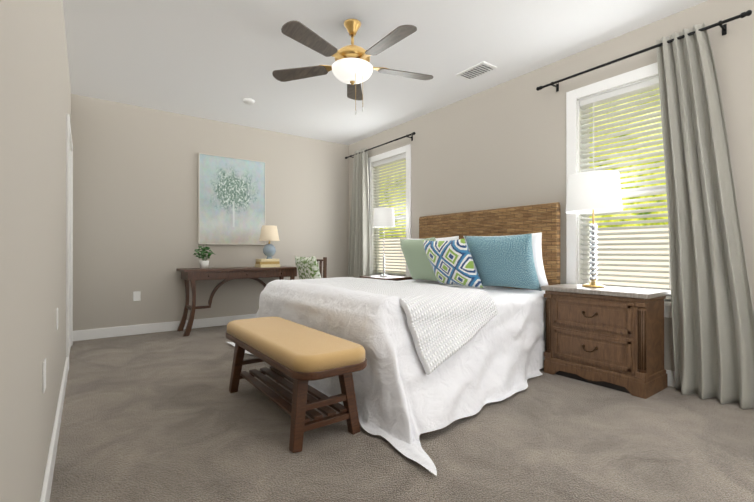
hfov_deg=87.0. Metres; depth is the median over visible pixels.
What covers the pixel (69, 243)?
door frame
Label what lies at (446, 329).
throw
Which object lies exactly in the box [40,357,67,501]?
baseboard
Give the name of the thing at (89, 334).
baseboard
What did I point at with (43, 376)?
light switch
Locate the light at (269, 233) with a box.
[259,225,279,258]
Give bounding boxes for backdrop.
[379,88,668,287]
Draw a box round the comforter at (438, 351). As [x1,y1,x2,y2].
[227,279,545,475]
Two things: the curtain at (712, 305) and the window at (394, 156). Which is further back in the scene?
the window at (394, 156)
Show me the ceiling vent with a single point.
(477, 70)
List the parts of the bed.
headboard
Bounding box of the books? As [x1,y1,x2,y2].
[255,259,279,267]
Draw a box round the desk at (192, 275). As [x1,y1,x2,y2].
[176,266,296,336]
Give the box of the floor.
[49,325,753,501]
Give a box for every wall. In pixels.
[0,0,70,501]
[71,94,348,330]
[349,0,753,370]
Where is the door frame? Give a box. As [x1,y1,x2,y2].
[66,114,72,370]
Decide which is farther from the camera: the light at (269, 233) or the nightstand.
the light at (269, 233)
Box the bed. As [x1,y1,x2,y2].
[227,202,559,475]
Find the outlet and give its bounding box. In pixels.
[133,291,140,300]
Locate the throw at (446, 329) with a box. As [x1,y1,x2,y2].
[292,277,497,374]
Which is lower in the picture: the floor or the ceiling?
the floor
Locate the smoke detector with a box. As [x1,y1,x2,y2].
[243,98,254,104]
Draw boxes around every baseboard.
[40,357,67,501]
[73,314,255,340]
[665,369,675,386]
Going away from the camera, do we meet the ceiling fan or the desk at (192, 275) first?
the ceiling fan
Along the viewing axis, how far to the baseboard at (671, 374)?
2.92 m
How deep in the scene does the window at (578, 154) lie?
3.25 m
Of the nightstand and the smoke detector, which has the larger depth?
the smoke detector
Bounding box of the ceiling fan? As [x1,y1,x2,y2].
[272,19,432,114]
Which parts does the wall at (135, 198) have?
canvas art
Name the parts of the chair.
frame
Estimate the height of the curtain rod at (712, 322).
2.553 m
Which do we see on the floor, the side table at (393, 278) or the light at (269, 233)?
the side table at (393, 278)
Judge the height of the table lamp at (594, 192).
0.895 m
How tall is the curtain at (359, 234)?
2.552 m
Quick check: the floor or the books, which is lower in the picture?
the floor
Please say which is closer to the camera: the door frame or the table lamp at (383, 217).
the door frame
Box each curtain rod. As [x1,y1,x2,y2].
[345,132,415,277]
[536,10,753,408]
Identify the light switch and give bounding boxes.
[42,358,45,392]
[56,308,57,329]
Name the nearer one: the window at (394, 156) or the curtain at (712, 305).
the curtain at (712, 305)
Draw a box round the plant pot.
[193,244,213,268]
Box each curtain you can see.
[348,147,369,277]
[656,23,753,408]
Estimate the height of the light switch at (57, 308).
0.115 m
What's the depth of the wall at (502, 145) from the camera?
3.80 m
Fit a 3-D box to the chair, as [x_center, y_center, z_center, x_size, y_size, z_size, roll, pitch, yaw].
[-0.942,0.533,5.151,0.463,0.936,0.460,0,0,-44]
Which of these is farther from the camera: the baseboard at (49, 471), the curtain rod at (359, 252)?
the curtain rod at (359, 252)
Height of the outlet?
0.115 m
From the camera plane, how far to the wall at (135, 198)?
5.07 m
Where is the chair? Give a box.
[295,256,326,278]
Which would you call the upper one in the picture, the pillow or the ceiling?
the ceiling
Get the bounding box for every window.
[368,144,410,276]
[566,62,671,317]
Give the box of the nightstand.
[541,284,670,398]
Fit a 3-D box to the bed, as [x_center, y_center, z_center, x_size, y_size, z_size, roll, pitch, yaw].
[0.214,0.281,3.658,2.238,1.435,3.187,0,0,-36]
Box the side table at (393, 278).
[360,275,412,280]
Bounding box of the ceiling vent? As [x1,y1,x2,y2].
[456,61,496,79]
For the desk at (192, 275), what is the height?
0.780 m
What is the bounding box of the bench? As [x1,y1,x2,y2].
[226,317,366,452]
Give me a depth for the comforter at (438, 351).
2.55 m
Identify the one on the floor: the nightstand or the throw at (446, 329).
the nightstand
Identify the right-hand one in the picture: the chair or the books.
the chair
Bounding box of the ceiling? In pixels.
[63,0,707,144]
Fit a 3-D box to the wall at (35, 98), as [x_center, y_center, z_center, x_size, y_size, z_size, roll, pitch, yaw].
[-1.661,-0.374,1.944,0.120,2.740,6.240,0,0,-36]
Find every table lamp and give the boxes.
[373,207,394,276]
[566,170,622,287]
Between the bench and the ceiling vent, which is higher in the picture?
the ceiling vent

